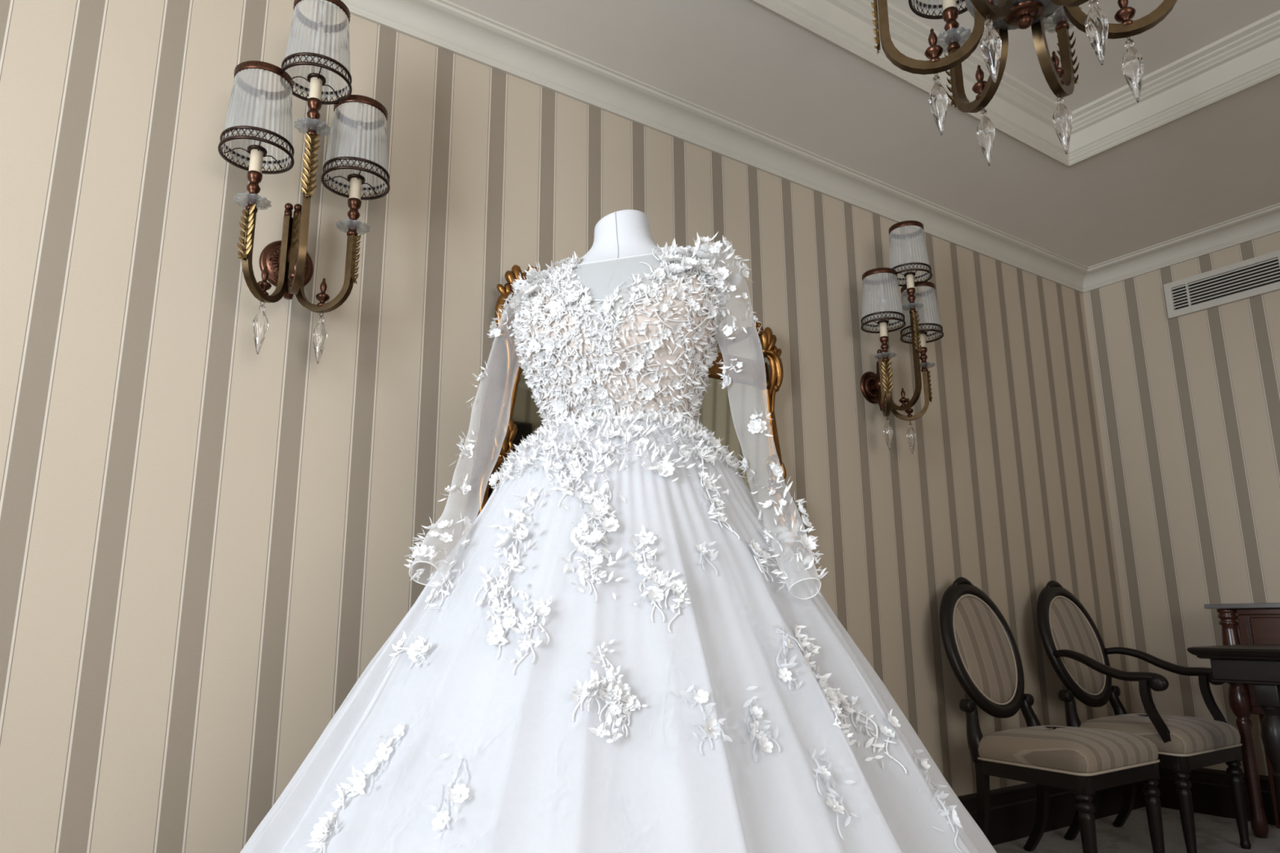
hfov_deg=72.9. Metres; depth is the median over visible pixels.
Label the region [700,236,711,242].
flower
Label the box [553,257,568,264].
flower
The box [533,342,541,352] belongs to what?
flower
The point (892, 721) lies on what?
flower
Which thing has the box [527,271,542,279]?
flower
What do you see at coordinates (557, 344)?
flower
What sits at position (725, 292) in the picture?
flower
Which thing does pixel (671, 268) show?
flower
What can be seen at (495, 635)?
flower
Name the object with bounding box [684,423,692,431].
flower
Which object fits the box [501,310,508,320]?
flower
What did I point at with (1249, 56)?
trim
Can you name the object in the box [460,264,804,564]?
wall mirror
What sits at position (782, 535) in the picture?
flower
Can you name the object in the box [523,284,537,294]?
flower
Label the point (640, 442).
flower
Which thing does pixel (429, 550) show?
flower
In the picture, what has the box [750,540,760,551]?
flower
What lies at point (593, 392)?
flower
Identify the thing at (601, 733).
flower
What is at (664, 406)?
flower
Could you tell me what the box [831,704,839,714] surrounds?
flower
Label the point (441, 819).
flower
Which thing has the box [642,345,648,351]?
flower
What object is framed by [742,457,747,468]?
flower
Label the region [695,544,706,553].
flower
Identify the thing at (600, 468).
flower
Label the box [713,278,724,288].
flower
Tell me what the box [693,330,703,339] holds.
flower
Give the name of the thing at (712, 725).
flower
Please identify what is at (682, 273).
flower
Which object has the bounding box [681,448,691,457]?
flower
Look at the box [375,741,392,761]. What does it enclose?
flower
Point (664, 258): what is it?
flower
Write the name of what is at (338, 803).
flower
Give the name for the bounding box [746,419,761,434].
flower
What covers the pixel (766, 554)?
flower
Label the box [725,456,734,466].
flower
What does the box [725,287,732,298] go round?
flower
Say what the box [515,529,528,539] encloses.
flower
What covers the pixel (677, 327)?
flower
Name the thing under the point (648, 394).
flower
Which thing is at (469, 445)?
flower
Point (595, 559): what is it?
flower
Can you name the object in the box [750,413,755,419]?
flower
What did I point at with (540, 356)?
flower
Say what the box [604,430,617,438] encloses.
flower
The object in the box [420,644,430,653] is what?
flower
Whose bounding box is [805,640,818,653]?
flower
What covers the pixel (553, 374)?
flower
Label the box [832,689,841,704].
flower
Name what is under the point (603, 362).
flower
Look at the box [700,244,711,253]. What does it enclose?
flower
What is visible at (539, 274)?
flower
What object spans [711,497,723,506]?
flower
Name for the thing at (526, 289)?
flower
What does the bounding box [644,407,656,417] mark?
flower
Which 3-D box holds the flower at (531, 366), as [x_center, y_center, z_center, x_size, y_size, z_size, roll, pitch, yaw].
[-0.194,-0.106,1.551,0.006,0.017,0.016,-30,7,-14]
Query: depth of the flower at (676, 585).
1.19 m
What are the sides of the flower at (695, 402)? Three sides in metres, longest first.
0.017 x 0.017 x 0.005 m
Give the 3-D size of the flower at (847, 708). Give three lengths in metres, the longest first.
0.020 x 0.020 x 0.005 m
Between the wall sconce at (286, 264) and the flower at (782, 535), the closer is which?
the flower at (782, 535)
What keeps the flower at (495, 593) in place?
on the dress
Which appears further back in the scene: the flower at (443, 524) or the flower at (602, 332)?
the flower at (602, 332)
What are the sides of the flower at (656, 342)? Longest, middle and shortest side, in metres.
0.019 x 0.019 x 0.005 m
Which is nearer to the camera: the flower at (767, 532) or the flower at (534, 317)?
the flower at (767, 532)
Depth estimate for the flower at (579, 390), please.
1.49 m
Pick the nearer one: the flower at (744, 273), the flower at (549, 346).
the flower at (549, 346)
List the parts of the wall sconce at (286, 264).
glass dish, lamp shade, bulb, arm, plate, arm, glass dish, lamp shade, bulb, arm, glass dish, lamp shade, bulb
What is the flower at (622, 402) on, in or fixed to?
on the dress
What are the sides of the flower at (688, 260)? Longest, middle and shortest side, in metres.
0.028 x 0.027 x 0.007 m
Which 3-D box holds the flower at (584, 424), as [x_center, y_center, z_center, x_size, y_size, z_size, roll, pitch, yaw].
[-0.086,-0.002,1.424,0.024,0.004,0.027,18,37,28]
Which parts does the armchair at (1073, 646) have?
scroll knob, leg, post, frame, arm, scroll knob, post, leg, scroll knob, arm post, arm, leg, seat rail, arm post, scroll knob, leg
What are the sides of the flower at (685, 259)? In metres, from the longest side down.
0.039 x 0.036 x 0.006 m
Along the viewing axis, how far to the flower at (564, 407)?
1.52 m
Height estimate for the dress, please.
1.543 m
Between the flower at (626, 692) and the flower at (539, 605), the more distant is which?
the flower at (539, 605)
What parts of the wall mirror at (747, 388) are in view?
frame rod, stem, frame rod, frame rod, stem, frame rod, frame rod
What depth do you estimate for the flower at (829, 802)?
1.06 m
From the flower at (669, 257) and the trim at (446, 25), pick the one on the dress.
the flower at (669, 257)
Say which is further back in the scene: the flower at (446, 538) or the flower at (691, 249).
the flower at (691, 249)
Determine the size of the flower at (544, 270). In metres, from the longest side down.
0.027 x 0.026 x 0.011 m
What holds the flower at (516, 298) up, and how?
on the dress
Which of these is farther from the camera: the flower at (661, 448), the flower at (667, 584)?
the flower at (661, 448)
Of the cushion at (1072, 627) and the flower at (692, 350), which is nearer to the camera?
the flower at (692, 350)
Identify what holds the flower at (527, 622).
on the dress
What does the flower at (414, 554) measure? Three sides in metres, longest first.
0.017 x 0.016 x 0.003 m
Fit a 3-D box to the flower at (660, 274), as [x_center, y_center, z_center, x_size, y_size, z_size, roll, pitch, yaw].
[0.036,-0.262,1.504,0.018,0.018,0.005,-44,6,-22]
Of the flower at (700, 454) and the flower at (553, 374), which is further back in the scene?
the flower at (553, 374)
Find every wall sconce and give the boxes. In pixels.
[217,0,390,364]
[860,220,943,453]
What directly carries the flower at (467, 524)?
on the dress
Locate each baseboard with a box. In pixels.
[957,781,1145,845]
[1156,767,1275,825]
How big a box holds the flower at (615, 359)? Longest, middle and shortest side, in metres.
0.016 x 0.015 x 0.006 m
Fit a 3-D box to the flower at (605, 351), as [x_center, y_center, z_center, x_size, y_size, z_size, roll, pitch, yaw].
[-0.054,-0.128,1.460,0.016,0.015,0.003,43,-8,-10]
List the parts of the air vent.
duct panel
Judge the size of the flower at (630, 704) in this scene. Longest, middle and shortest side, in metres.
0.016 x 0.015 x 0.003 m
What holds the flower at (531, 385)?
on the dress
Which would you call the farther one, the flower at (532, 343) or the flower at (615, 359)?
the flower at (532, 343)
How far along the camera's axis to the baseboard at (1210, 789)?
3.84 m
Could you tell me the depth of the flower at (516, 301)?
1.62 m
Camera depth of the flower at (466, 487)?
1.51 m
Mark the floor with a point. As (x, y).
(1214, 834)
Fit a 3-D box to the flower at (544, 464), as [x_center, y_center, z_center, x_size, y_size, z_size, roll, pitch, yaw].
[-0.143,0.062,1.373,0.020,0.022,0.004,28,-38,22]
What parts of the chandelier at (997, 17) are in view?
arm, lamp shade, glass dish, arm, arm, lamp shade, arm, glass dish, arm, arm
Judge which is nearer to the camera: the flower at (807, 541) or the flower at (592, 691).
the flower at (592, 691)
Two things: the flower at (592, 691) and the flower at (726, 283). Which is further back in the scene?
the flower at (726, 283)
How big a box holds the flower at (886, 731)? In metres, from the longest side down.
0.023 x 0.023 x 0.006 m
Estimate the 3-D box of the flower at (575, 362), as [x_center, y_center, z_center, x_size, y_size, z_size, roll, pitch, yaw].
[-0.107,-0.111,1.480,0.017,0.005,0.018,40,-31,-18]
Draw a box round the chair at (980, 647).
[939,577,1164,852]
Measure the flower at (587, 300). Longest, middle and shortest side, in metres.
0.017 x 0.017 x 0.005 m
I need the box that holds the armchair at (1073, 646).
[1036,580,1251,852]
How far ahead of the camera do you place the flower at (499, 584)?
1.23 m
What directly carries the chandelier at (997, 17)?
hanging from the ceiling
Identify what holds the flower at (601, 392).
on the dress
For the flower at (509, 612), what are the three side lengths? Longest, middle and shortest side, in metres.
0.019 x 0.017 x 0.003 m
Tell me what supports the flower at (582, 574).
on the dress
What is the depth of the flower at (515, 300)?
1.63 m
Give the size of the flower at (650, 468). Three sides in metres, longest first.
0.017 x 0.016 x 0.003 m
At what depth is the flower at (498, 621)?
1.19 m
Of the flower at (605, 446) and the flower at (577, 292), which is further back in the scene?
the flower at (577, 292)
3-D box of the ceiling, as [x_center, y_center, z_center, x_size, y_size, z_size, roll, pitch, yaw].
[0.981,-1.758,0.712,6.888,0.160,5.071,8,-15,-34]
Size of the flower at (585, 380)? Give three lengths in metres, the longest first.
0.025 x 0.025 x 0.007 m
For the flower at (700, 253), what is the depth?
1.56 m
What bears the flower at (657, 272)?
on the dress
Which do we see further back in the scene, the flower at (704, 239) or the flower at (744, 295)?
the flower at (704, 239)
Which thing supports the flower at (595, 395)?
on the dress
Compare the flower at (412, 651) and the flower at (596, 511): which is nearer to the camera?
the flower at (412, 651)
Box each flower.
[310,818,329,841]
[320,831,327,842]
[333,798,342,808]
[352,775,365,791]
[362,760,378,774]
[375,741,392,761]
[392,724,404,739]
[395,637,403,653]
[406,640,423,659]
[411,549,417,558]
[415,544,426,555]
[420,546,435,556]
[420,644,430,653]
[424,593,431,601]
[425,523,434,528]
[426,530,439,537]
[431,810,449,831]
[436,520,448,528]
[439,532,453,542]
[448,484,456,491]
[448,783,469,803]
[459,484,471,491]
[463,515,471,528]
[465,443,474,449]
[476,599,482,605]
[485,577,492,582]
[486,626,504,644]
[487,589,497,598]
[488,320,496,333]
[488,472,497,486]
[490,582,502,596]
[492,618,506,635]
[493,328,501,337]
[493,533,509,546]
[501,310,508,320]
[502,473,506,480]
[502,617,515,628]
[504,607,515,618]
[505,462,512,471]
[508,297,519,307]
[511,289,523,301]
[511,297,520,308]
[511,510,524,523]
[511,559,519,566]
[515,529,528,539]
[518,285,530,293]
[519,458,530,465]
[519,640,531,650]
[521,284,537,296]
[522,280,538,288]
[522,617,533,628]
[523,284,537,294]
[525,347,531,357]
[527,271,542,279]
[528,339,537,350]
[528,364,533,371]
[528,380,533,387]
[529,492,538,499]
[532,315,537,324]
[533,270,548,278]
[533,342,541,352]
[533,389,540,399]
[534,600,544,609]
[535,298,542,307]
[535,351,546,360]
[537,604,550,616]
[541,441,553,450]
[542,267,554,275]
[542,459,555,470]
[543,337,554,351]
[543,340,555,355]
[548,300,562,313]
[549,370,557,378]
[549,434,556,439]
[551,399,564,413]
[551,462,561,470]
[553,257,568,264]
[554,342,560,348]
[555,316,559,324]
[555,453,564,460]
[558,445,574,451]
[559,480,569,488]
[560,403,568,417]
[564,292,579,302]
[567,283,573,288]
[568,460,577,467]
[569,466,584,476]
[571,448,584,458]
[572,358,581,365]
[572,382,583,394]
[573,289,582,296]
[573,522,589,539]
[576,544,587,554]
[577,568,588,577]
[578,359,586,368]
[579,420,595,428]
[579,488,589,497]
[580,374,591,388]
[582,295,591,304]
[582,406,592,415]
[582,493,594,503]
[583,530,604,543]
[586,680,599,688]
[586,684,598,697]
[587,390,595,397]
[587,502,605,519]
[590,500,608,515]
[591,490,604,500]
[591,555,603,564]
[592,391,601,400]
[593,439,602,447]
[593,465,604,472]
[594,726,606,737]
[595,386,608,398]
[595,416,604,421]
[596,444,608,453]
[596,570,606,577]
[597,328,607,337]
[597,355,610,368]
[600,396,614,410]
[601,303,610,312]
[601,516,619,532]
[602,684,622,704]
[603,333,611,341]
[603,346,613,355]
[603,444,614,453]
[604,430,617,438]
[604,688,617,700]
[607,355,621,368]
[607,703,621,715]
[612,355,620,364]
[613,683,631,697]
[618,399,627,408]
[618,432,631,437]
[622,694,633,708]
[626,700,637,710]
[628,355,644,371]
[630,426,643,433]
[631,408,644,416]
[631,424,642,431]
[631,552,642,563]
[635,437,648,446]
[637,562,653,576]
[638,531,657,544]
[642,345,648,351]
[643,389,654,399]
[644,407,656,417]
[646,466,657,470]
[648,338,659,350]
[648,587,663,602]
[650,573,660,583]
[651,282,657,288]
[653,267,664,276]
[653,337,662,347]
[656,270,665,279]
[656,461,675,477]
[657,444,666,453]
[658,302,668,312]
[661,256,677,261]
[661,402,669,409]
[663,253,681,260]
[664,581,674,589]
[665,415,679,422]
[666,262,684,272]
[667,248,676,254]
[670,579,684,592]
[671,266,685,275]
[671,322,681,333]
[671,380,679,387]
[672,412,683,421]
[673,589,682,598]
[675,247,689,254]
[675,266,684,271]
[676,289,685,300]
[678,258,700,265]
[679,450,686,457]
[680,264,692,269]
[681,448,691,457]
[684,257,697,265]
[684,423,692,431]
[686,245,704,251]
[686,297,695,306]
[688,348,693,355]
[691,398,699,406]
[692,248,715,258]
[692,302,699,311]
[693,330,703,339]
[693,689,708,703]
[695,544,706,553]
[697,450,703,457]
[697,471,709,477]
[698,258,709,265]
[699,432,711,440]
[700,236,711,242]
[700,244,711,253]
[702,265,717,275]
[702,451,712,462]
[703,478,712,489]
[704,717,720,738]
[707,303,715,315]
[707,308,716,318]
[707,352,718,364]
[708,244,717,253]
[711,440,719,448]
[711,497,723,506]
[713,241,722,248]
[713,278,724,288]
[713,511,724,520]
[714,266,728,279]
[715,284,724,291]
[717,512,727,522]
[719,447,727,453]
[721,290,729,302]
[721,375,728,389]
[722,235,731,248]
[722,293,726,304]
[722,364,725,375]
[723,325,733,336]
[724,280,730,288]
[724,376,731,386]
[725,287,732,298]
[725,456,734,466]
[728,275,741,286]
[728,284,736,291]
[734,273,742,280]
[736,361,742,368]
[742,261,748,268]
[742,267,749,277]
[742,292,747,298]
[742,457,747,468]
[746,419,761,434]
[749,720,765,740]
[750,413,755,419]
[750,422,759,429]
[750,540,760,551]
[750,706,763,718]
[751,544,767,557]
[753,418,767,433]
[759,737,773,752]
[762,499,772,508]
[762,551,770,558]
[764,528,770,542]
[768,462,780,472]
[772,466,782,476]
[773,525,788,533]
[776,533,787,539]
[777,667,791,682]
[778,498,786,505]
[782,546,790,551]
[783,531,793,537]
[783,537,795,543]
[784,636,792,648]
[793,522,799,534]
[798,500,808,515]
[800,533,816,550]
[801,514,813,527]
[801,554,814,564]
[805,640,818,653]
[819,680,828,690]
[820,768,831,779]
[822,686,837,706]
[826,796,844,814]
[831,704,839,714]
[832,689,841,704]
[837,691,849,705]
[841,702,854,714]
[880,724,893,737]
[888,713,900,727]
[920,760,930,768]
[951,806,963,829]
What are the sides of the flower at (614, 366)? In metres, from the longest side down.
0.024 x 0.024 x 0.007 m
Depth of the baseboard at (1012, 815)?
3.52 m
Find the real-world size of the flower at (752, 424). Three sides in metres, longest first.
0.016 x 0.016 x 0.006 m
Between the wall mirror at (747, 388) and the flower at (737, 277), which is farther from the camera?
the wall mirror at (747, 388)
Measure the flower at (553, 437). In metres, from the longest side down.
0.016 x 0.016 x 0.004 m
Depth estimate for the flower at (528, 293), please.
1.58 m
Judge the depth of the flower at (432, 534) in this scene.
1.33 m
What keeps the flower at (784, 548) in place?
on the dress
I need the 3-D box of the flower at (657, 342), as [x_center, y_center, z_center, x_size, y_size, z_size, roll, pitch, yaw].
[0.029,-0.140,1.458,0.018,0.018,0.005,0,11,-6]
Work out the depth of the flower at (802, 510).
1.39 m
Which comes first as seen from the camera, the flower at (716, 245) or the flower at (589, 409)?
the flower at (589, 409)
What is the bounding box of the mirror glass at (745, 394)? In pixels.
[506,368,781,534]
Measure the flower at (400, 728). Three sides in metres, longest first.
0.021 x 0.019 x 0.003 m
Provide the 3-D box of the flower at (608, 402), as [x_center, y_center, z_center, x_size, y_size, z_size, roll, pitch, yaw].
[-0.056,-0.040,1.480,0.025,0.025,0.007,-3,17,0]
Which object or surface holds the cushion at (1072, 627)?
on the armchair at (1073, 646)
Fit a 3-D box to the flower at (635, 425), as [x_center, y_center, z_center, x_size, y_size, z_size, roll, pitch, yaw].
[-0.005,0.005,1.405,0.020,0.005,0.020,22,34,30]
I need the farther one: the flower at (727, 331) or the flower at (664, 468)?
the flower at (727, 331)
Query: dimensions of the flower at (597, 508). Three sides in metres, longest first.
0.028 x 0.028 x 0.008 m
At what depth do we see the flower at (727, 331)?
1.52 m
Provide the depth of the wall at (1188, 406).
4.08 m
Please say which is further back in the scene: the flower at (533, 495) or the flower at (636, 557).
the flower at (533, 495)
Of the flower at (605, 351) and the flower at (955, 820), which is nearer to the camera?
the flower at (955, 820)
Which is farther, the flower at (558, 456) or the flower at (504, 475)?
the flower at (504, 475)
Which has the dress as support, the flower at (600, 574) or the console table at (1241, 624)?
the flower at (600, 574)
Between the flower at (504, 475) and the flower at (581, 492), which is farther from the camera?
the flower at (504, 475)
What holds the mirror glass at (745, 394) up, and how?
on the wall mirror at (747, 388)
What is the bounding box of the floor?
[991,807,1279,852]
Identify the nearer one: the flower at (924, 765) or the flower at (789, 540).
the flower at (924, 765)
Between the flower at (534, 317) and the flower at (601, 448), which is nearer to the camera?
the flower at (601, 448)
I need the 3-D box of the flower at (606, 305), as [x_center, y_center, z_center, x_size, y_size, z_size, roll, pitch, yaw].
[-0.057,-0.199,1.459,0.016,0.016,0.004,18,-11,12]
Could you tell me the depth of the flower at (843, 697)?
1.21 m
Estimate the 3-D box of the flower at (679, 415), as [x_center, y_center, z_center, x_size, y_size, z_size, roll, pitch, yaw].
[0.064,-0.014,1.501,0.022,0.022,0.006,15,-12,6]
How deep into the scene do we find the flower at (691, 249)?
1.58 m
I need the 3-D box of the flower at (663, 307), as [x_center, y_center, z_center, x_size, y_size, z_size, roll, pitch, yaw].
[0.039,-0.199,1.460,0.016,0.017,0.007,10,-17,-13]
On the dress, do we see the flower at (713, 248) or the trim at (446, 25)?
the flower at (713, 248)
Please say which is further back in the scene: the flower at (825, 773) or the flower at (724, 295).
the flower at (724, 295)
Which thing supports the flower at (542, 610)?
on the dress
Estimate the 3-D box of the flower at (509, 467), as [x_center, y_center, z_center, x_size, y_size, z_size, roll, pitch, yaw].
[-0.218,0.071,1.454,0.006,0.021,0.021,37,4,-20]
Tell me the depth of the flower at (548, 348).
1.50 m
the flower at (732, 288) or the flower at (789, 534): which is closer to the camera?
the flower at (789, 534)
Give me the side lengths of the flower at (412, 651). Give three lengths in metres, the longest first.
0.030 x 0.030 x 0.008 m
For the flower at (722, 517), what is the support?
on the dress
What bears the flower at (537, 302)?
on the dress
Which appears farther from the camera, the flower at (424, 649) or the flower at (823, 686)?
the flower at (424, 649)
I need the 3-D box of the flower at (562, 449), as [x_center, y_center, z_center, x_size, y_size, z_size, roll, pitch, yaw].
[-0.117,0.036,1.382,0.026,0.004,0.024,-3,17,-7]
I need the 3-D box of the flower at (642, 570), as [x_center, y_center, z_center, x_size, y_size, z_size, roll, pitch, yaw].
[0.008,0.199,1.205,0.022,0.024,0.004,-8,-46,3]
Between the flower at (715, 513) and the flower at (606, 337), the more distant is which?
the flower at (606, 337)
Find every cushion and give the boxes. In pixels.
[954,595,1015,704]
[977,725,1158,773]
[1050,595,1104,693]
[1080,713,1240,754]
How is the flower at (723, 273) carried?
on the dress
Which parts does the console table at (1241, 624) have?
frame, panel, leg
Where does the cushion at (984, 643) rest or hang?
on the chair at (980, 647)
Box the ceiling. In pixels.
[446,0,1279,266]
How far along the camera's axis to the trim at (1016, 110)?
2.92 m
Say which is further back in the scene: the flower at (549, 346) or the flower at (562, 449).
the flower at (549, 346)
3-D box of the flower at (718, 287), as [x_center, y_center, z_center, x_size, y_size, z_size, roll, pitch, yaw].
[0.142,-0.247,1.550,0.019,0.019,0.005,36,-37,-1]
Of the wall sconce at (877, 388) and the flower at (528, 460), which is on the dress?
the flower at (528, 460)
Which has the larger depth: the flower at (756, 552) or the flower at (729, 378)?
the flower at (729, 378)
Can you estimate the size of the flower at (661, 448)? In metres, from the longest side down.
0.015 x 0.015 x 0.006 m
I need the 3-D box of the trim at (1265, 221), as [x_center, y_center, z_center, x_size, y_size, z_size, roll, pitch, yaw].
[3.772,-1.230,2.582,0.090,0.097,5.071,8,-15,-34]
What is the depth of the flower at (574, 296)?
1.50 m
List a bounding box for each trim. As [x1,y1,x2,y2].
[315,0,1088,293]
[748,0,1072,167]
[1067,9,1279,167]
[1083,202,1279,293]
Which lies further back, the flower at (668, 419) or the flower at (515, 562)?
the flower at (668, 419)
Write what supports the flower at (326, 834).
on the dress
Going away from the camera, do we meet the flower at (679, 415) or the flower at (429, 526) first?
the flower at (429, 526)
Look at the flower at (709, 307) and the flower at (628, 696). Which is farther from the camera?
the flower at (709, 307)
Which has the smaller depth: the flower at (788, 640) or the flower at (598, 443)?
the flower at (788, 640)
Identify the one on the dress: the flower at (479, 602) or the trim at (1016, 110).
the flower at (479, 602)
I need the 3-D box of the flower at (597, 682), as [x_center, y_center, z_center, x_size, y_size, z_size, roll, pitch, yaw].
[-0.058,0.324,1.083,0.015,0.004,0.015,-20,33,-24]
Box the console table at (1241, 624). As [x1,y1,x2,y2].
[1204,602,1279,838]
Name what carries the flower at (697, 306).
on the dress
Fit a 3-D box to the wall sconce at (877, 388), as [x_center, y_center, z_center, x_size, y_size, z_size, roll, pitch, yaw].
[1.017,-0.349,3.368,0.331,0.895,0.342,-3,-13,13]
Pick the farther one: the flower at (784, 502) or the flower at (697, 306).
the flower at (697, 306)
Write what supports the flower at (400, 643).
on the dress
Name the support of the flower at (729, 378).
on the dress
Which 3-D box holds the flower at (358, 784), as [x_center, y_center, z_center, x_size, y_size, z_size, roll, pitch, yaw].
[-0.359,0.460,1.114,0.021,0.021,0.006,9,-19,31]
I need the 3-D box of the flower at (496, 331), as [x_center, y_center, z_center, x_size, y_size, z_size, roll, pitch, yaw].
[-0.275,-0.181,1.671,0.017,0.018,0.007,2,-8,18]
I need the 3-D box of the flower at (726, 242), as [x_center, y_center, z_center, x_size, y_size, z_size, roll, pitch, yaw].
[0.156,-0.333,1.575,0.008,0.029,0.029,-36,-44,21]
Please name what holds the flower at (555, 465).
on the dress
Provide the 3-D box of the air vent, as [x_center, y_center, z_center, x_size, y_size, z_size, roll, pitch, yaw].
[2.894,-0.711,3.826,0.020,0.176,1.075,8,-15,-34]
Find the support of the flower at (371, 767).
on the dress
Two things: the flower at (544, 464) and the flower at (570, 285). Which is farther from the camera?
the flower at (570, 285)
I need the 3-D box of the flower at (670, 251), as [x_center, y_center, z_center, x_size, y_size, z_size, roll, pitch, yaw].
[0.059,-0.316,1.577,0.016,0.016,0.006,-24,-26,-13]
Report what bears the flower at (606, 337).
on the dress
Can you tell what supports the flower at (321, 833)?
on the dress
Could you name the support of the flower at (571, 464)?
on the dress
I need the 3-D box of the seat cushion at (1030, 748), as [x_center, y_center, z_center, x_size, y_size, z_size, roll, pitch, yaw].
[1.474,1.111,3.034,0.493,0.106,0.438,8,-15,-34]
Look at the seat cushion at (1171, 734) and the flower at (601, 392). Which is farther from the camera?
the seat cushion at (1171, 734)
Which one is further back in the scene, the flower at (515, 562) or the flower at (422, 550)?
the flower at (422, 550)
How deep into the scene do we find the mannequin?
1.63 m
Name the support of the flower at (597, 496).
on the dress
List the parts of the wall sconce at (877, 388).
plate, bulb, lamp shade, arm, glass dish, arm, bulb, lamp shade, arm, glass dish, bulb, lamp shade, glass dish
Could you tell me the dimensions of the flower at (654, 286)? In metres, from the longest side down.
0.011 x 0.011 x 0.004 m
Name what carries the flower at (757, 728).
on the dress
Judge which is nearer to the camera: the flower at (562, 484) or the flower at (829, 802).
the flower at (829, 802)
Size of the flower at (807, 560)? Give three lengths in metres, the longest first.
0.024 x 0.022 x 0.004 m
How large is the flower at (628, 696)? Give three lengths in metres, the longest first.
0.017 x 0.017 x 0.004 m
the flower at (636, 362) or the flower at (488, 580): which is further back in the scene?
the flower at (636, 362)
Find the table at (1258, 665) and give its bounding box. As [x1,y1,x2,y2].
[1186,644,1279,826]
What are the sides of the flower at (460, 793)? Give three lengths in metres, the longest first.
0.025 x 0.025 x 0.007 m
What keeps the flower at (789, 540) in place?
on the dress
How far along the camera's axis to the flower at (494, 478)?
1.48 m
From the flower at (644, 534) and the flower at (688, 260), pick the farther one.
the flower at (688, 260)
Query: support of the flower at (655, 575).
on the dress
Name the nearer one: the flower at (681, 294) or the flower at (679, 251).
the flower at (681, 294)
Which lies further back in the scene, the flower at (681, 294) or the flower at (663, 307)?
the flower at (681, 294)
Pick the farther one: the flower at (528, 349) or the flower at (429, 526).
the flower at (528, 349)
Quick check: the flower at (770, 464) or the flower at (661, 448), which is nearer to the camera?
the flower at (661, 448)
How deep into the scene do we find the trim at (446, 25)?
3.08 m
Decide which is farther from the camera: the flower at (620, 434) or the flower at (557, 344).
the flower at (557, 344)
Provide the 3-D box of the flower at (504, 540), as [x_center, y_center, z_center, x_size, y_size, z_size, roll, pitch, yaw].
[-0.203,0.172,1.289,0.029,0.029,0.008,-24,-70,48]
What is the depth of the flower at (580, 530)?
1.26 m
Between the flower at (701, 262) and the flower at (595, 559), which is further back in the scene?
the flower at (701, 262)
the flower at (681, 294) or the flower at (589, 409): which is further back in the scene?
the flower at (589, 409)
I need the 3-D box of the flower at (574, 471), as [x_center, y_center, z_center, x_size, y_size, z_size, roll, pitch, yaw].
[-0.098,0.072,1.343,0.021,0.023,0.004,-23,-43,-19]
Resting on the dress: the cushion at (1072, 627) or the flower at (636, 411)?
the flower at (636, 411)
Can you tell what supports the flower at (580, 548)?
on the dress
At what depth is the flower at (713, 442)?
1.47 m
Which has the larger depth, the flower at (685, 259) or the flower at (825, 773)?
the flower at (685, 259)
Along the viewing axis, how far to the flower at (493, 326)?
1.69 m
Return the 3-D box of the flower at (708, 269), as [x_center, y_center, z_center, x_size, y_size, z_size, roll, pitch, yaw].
[0.122,-0.272,1.525,0.030,0.033,0.005,-38,-17,-55]
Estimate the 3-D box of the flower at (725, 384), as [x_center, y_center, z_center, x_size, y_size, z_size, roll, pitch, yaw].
[0.151,-0.077,1.517,0.008,0.026,0.026,15,-16,-8]
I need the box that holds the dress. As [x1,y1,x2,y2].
[240,231,996,852]
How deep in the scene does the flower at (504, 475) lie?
1.44 m
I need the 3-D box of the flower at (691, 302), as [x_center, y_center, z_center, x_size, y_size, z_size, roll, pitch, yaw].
[0.087,-0.213,1.486,0.017,0.016,0.003,49,-18,-12]
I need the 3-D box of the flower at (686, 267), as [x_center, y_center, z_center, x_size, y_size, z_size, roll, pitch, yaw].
[0.082,-0.277,1.512,0.021,0.006,0.021,26,31,29]
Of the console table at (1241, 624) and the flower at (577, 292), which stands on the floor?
the console table at (1241, 624)
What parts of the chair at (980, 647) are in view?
scroll knob, post, frame, leg, scroll knob, post, leg, seat rail, leg, leg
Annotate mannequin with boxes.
[577,209,661,264]
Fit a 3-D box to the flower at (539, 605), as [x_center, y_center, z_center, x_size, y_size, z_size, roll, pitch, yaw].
[-0.136,0.243,1.171,0.015,0.006,0.016,-19,33,-15]
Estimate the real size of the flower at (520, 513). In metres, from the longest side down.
0.021 x 0.019 x 0.003 m
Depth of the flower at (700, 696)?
1.07 m
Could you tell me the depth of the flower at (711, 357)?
1.55 m
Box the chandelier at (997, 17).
[871,0,1177,165]
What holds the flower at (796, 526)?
on the dress
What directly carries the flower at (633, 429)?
on the dress
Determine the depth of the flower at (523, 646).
1.14 m
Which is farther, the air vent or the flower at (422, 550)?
the air vent
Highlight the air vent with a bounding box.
[1163,249,1279,319]
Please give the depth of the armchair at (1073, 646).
3.41 m
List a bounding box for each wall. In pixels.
[0,0,1136,852]
[1082,231,1279,775]
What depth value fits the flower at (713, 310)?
1.52 m
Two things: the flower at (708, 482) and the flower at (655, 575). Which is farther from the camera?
the flower at (708, 482)
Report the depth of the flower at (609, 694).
1.08 m
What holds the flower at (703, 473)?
on the dress
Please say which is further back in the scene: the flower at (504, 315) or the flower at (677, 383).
the flower at (504, 315)
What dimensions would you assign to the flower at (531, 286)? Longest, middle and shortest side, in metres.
0.035 x 0.035 x 0.010 m
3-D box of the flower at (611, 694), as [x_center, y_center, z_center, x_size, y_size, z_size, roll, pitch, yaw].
[-0.034,0.336,1.084,0.026,0.026,0.007,20,-31,29]
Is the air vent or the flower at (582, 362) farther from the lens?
the air vent

